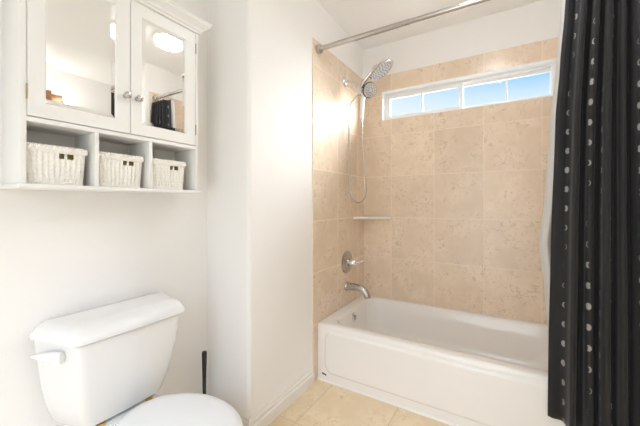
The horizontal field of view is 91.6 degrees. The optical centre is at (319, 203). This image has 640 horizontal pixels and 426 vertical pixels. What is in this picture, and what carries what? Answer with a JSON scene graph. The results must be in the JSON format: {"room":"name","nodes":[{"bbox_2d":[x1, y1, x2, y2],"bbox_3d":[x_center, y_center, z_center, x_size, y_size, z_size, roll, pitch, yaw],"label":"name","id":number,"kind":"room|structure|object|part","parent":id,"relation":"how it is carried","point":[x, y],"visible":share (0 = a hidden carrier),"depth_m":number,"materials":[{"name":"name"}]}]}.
{"room":"bathroom","nodes":[
{"label":"bathroom","id":0,"kind":"room"},
{"bbox_2d":[0,0,206,425],"bbox_3d":[-1.134,-0.089,0.897,0.100,2.465,1.986,0,0,31],"label":"wall","id":1,"kind":"structure","parent":0,"point":[62,252],"depth_m":1.21,"materials":[{"name":"paint"}]},
{"bbox_2d":[0,0,211,193],"bbox_3d":[-0.769,-0.436,1.198,0.208,0.782,0.697,0,0,31],"label":"upper cabinet","id":2,"kind":"object","parent":1,"relation":"attached to","point":[93,76],"visible":1,"depth_m":1.10,"materials":[{"name":"white wood"}]},
{"bbox_3d":[-0.942,-0.432,0.956,0.164,0.750,0.016,0,0,31],"label":"panel","id":3,"kind":"part","parent":2,"relation":"part of","materials":[{"name":"white wood"}]},
{"bbox_2d":[27,142,87,185],"bbox_3d":[-0.894,-0.121,1.029,0.155,0.126,0.177,0,0,31],"label":"wicker basket","id":4,"kind":"object","parent":2,"relation":"in","point":[46,164],"visible":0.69,"depth_m":0.99,"materials":[{"name":"white wicker"}]},
{"bbox_3d":[-0.798,-0.516,1.050,0.018,0.509,0.292,0,0,31],"label":"door","id":5,"kind":"part","parent":2,"relation":"part of","materials":[{"name":"white wood"}]},
{"bbox_2d":[46,0,114,117],"bbox_3d":[-0.801,-0.514,1.049,0.011,0.410,0.197,0,0,31],"label":"mirror","id":6,"kind":"object","parent":2,"relation":"attached to","point":[80,34],"depth_m":1.04,"materials":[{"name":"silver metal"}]},
{"bbox_3d":[-0.854,-0.432,1.252,0.006,0.750,0.580,0,0,31],"label":"panel","id":7,"kind":"part","parent":2,"relation":"part of","materials":[{"name":"white wood"}]},
{"bbox_2d":[27,116,195,151],"bbox_3d":[-0.784,-0.252,1.209,0.158,0.014,0.580,0,0,31],"label":"shelf","id":8,"kind":"object","parent":2,"relation":"attached to","point":[55,127],"depth_m":1.13,"materials":[{"name":"white wood"}]},
{"bbox_2d":[99,151,143,187],"bbox_3d":[-0.795,-0.121,1.195,0.155,0.126,0.177,0,0,31],"label":"wicker basket","id":9,"kind":"object","parent":2,"relation":"in","point":[115,170],"visible":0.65,"depth_m":1.15,"materials":[{"name":"white wicker"}]},
{"bbox_3d":[-0.711,-0.398,1.147,0.031,0.025,0.025,0,0,31],"label":"knob","id":10,"kind":"part","parent":2,"relation":"part of","materials":[{"name":"silver metal"}]},
{"bbox_3d":[-0.688,-0.398,1.183,0.031,0.025,0.025,0,0,31],"label":"knob","id":11,"kind":"part","parent":2,"relation":"part of","materials":[{"name":"silver metal"}]},
{"bbox_3d":[-0.647,-0.516,1.298,0.018,0.509,0.282,0,0,31],"label":"door","id":12,"kind":"part","parent":2,"relation":"part of","materials":[{"name":"white wood"}]},
{"bbox_2d":[142,19,184,132],"bbox_3d":[-0.650,-0.514,1.296,0.011,0.410,0.188,0,0,31],"label":"mirror","id":13,"kind":"object","parent":2,"relation":"attached to","point":[163,48],"depth_m":1.28,"materials":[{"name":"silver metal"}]},
{"bbox_2d":[152,158,185,189],"bbox_3d":[-0.696,-0.121,1.353,0.155,0.126,0.177,0,0,31],"label":"wicker basket","id":14,"kind":"object","parent":2,"relation":"in","point":[166,174],"visible":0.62,"depth_m":1.31,"materials":[{"name":"white wicker"}]},
{"bbox_3d":[-0.769,-0.800,1.198,0.208,0.053,0.697,0,0,31],"label":"crown moulding","id":15,"kind":"part","parent":2,"relation":"part of","materials":[{"name":"white wood"}]},
{"bbox_3d":[-0.632,-0.432,1.464,0.164,0.750,0.013,0,0,31],"label":"panel","id":16,"kind":"part","parent":2,"relation":"part of","materials":[{"name":"white wood"}]},
{"bbox_2d":[207,0,362,425],"bbox_3d":[-0.061,-0.089,2.248,0.324,2.465,1.592,0,0,31],"label":"wall","id":17,"kind":"structure","parent":0,"point":[259,52],"depth_m":1.63,"materials":[{"name":"paint"}]},
{"bbox_2d":[240,415,248,425],"bbox_3d":[-0.471,1.096,1.576,0.324,0.095,0.018,0,0,31],"label":"baseboard","id":18,"kind":"structure","parent":17,"relation":"attached to","point":[245,421],"depth_m":1.51,"materials":[{"name":"white paint"}]},
{"bbox_2d":[312,37,363,379],"bbox_3d":[0.164,0.042,2.334,0.006,2.203,0.810,0,0,31],"label":"wall tile","id":19,"kind":"structure","parent":17,"relation":"attached to","point":[335,231],"depth_m":2.21,"materials":[{"name":"beige tile"}]},
{"bbox_2d":[341,251,363,272],"bbox_3d":[0.260,0.453,2.361,0.132,0.172,0.172,0,0,31],"label":"shower valve","id":20,"kind":"object","parent":19,"relation":"attached to","point":[347,261],"visible":1,"depth_m":2.35,"materials":[{"name":"silver metal"}]},
{"bbox_3d":[0.249,0.453,2.367,0.066,0.056,0.056,0,0,31],"label":"handle","id":21,"kind":"part","parent":20,"relation":"part of","materials":[{"name":"silver metal"}]},
{"bbox_2d":[344,282,370,298],"bbox_3d":[0.287,0.655,2.344,0.195,0.105,0.070,0,0,31],"label":"tub spout","id":22,"kind":"object","parent":19,"relation":"attached to","point":[348,285],"visible":1,"depth_m":2.32,"materials":[{"name":"silver metal"}]},
{"bbox_2d":[342,59,392,202],"bbox_3d":[0.349,-0.502,2.273,0.374,1.008,0.192,0,0,31],"label":"shower fixture","id":23,"kind":"object","parent":19,"relation":"attached to","point":[378,71],"visible":1,"depth_m":2.28,"materials":[{"name":"silver metal"}]},
{"bbox_3d":[0.244,-0.894,2.335,0.120,0.077,0.022,0,0,27],"label":"shower arm","id":24,"kind":"part","parent":23,"relation":"part of","materials":[{"name":"silver metal"}]},
{"bbox_3d":[0.365,-0.818,2.251,0.089,0.084,0.034,0,0,-21],"label":"plate","id":25,"kind":"part","parent":23,"relation":"part of","materials":[{"name":"silver metal"}]},
{"bbox_3d":[0.441,-0.945,2.217,0.135,0.091,0.161,0,0,31],"label":"plate","id":26,"kind":"part","parent":23,"relation":"part of","materials":[{"name":"silver metal"}]},
{"bbox_2d":[315,0,489,53],"bbox_3d":[0.638,-1.004,1.632,1.535,0.062,0.062,0,0,31],"label":"curtain rod","id":27,"kind":"object","parent":19,"relation":"attached to","point":[319,48],"visible":1,"depth_m":1.75,"materials":[{"name":"silver metal"}]},
{"bbox_2d":[539,0,564,338],"bbox_3d":[1.161,-0.024,1.381,0.310,1.855,0.095,0,0,31],"label":"curtain liner","id":28,"kind":"object","parent":27,"relation":"hanging from","point":[545,231],"visible":0.08,"depth_m":1.44,"materials":[{"name":"white plastic"}]},
{"bbox_2d":[548,0,639,425],"bbox_3d":[1.120,-0.045,1.267,0.306,1.966,0.173,0,0,31],"label":"shower curtain","id":29,"kind":"object","parent":27,"relation":"hanging from","point":[594,339],"visible":1,"depth_m":1.27,"materials":[{"name":"fabric"}]},
{"bbox_2d":[268,379,450,425],"bbox_3d":[0.482,1.183,0.798,2.962,0.080,3.500,0,0,31],"label":"floor","id":30,"kind":"structure","parent":0,"point":[323,403],"depth_m":1.69,"materials":[{"name":"tile"}]},
{"bbox_2d":[29,292,242,425],"bbox_3d":[-0.558,0.771,1.064,0.689,0.744,0.489,0,0,31],"label":"toilet","id":31,"kind":"object","parent":30,"relation":"on","point":[104,365],"visible":1,"depth_m":1.07,"materials":[{"name":"white ceramic"}]},
{"bbox_3d":[-0.882,0.491,0.999,0.133,0.038,0.017,0,0,13],"label":"flush lever","id":32,"kind":"part","parent":31,"relation":"part of","materials":[{"name":"white plastic"}]},
{"bbox_3d":[-0.754,0.610,1.185,0.217,0.327,0.461,0,0,31],"label":"tank","id":33,"kind":"part","parent":31,"relation":"part of","materials":[{"name":"white ceramic"}]},
{"bbox_3d":[-0.751,0.424,1.183,0.236,0.052,0.486,0,0,31],"label":"tank lid","id":34,"kind":"part","parent":31,"relation":"part of","materials":[{"name":"white ceramic"}]},
{"bbox_3d":[-0.457,0.728,1.003,0.452,0.020,0.350,0,0,31],"label":"seat lid","id":35,"kind":"part","parent":31,"relation":"part of","materials":[{"name":"white plastic"}]},
{"bbox_2d":[202,351,206,393],"bbox_3d":[-0.585,0.945,1.572,0.096,0.394,0.096,0,0,31],"label":"toilet brush","id":36,"kind":"object","parent":30,"relation":"on","point":[204,353],"visible":0.26,"depth_m":1.56,"materials":[{"name":"black plastic"}]},
{"bbox_2d":[317,295,565,425],"bbox_3d":[0.831,0.963,1.948,1.531,0.360,0.770,0,0,31],"label":"bathtub","id":37,"kind":"object","parent":30,"relation":"on","point":[453,367],"visible":0.79,"depth_m":1.81,"materials":[{"name":"white ceramic"}]},
{"bbox_3d":[0.254,0.843,2.302,0.016,0.068,0.068,0,0,31],"label":"overflow plate","id":38,"kind":"part","parent":37,"relation":"part of","materials":[{"name":"silver metal"}]},
{"bbox_3d":[0.633,0.949,1.625,1.419,0.272,0.013,0,0,31],"label":"apron panel","id":39,"kind":"part","parent":37,"relation":"part of","materials":[{"name":"white ceramic"}]},
{"bbox_2d":[316,0,542,49],"bbox_3d":[0.482,-1.362,0.798,2.962,0.080,3.500,0,0,31],"label":"ceiling","id":40,"kind":"structure","parent":0,"point":[355,17],"depth_m":2.18,"materials":[{"name":"paint"}]},
{"bbox_2d":[363,0,560,78],"bbox_3d":[1.086,-0.089,2.366,1.547,2.465,0.194,0,0,31],"label":"wall","id":41,"kind":"structure","parent":0,"point":[538,21],"depth_m":2.24,"materials":[{"name":"paint"}]},
{"bbox_2d":[364,37,557,323],"bbox_3d":[1.034,0.042,2.281,1.535,2.203,0.006,0,0,31],"label":"wall tile","id":42,"kind":"structure","parent":41,"relation":"attached to","point":[462,191],"depth_m":2.28,"materials":[{"name":"beige tile"}]},
{"bbox_2d":[353,216,390,218],"bbox_3d":[0.425,0.120,2.521,0.245,0.019,0.218,0,0,31],"label":"corner shelf","id":43,"kind":"object","parent":42,"relation":"attached to","point":[358,217],"visible":1,"depth_m":2.54,"materials":[{"name":"white ceramic"}]},
{"bbox_2d":[382,58,555,120],"bbox_3d":[1.045,-0.807,2.340,1.166,0.239,0.122,0,0,31],"label":"window","id":44,"kind":"structure","parent":41,"relation":"in","point":[545,66],"depth_m":2.31,"materials":[{"name":"white plastic"}]},
{"bbox_3d":[0.825,-0.803,2.488,0.587,0.199,0.022,0,0,31],"label":"sash","id":45,"kind":"part","parent":44,"relation":"part of","materials":[{"name":"white plastic"}]},
{"bbox_3d":[1.311,-0.803,2.224,0.577,0.199,0.022,0,0,31],"label":"sash","id":46,"kind":"part","parent":44,"relation":"part of","materials":[{"name":"white plastic"}]}
]}

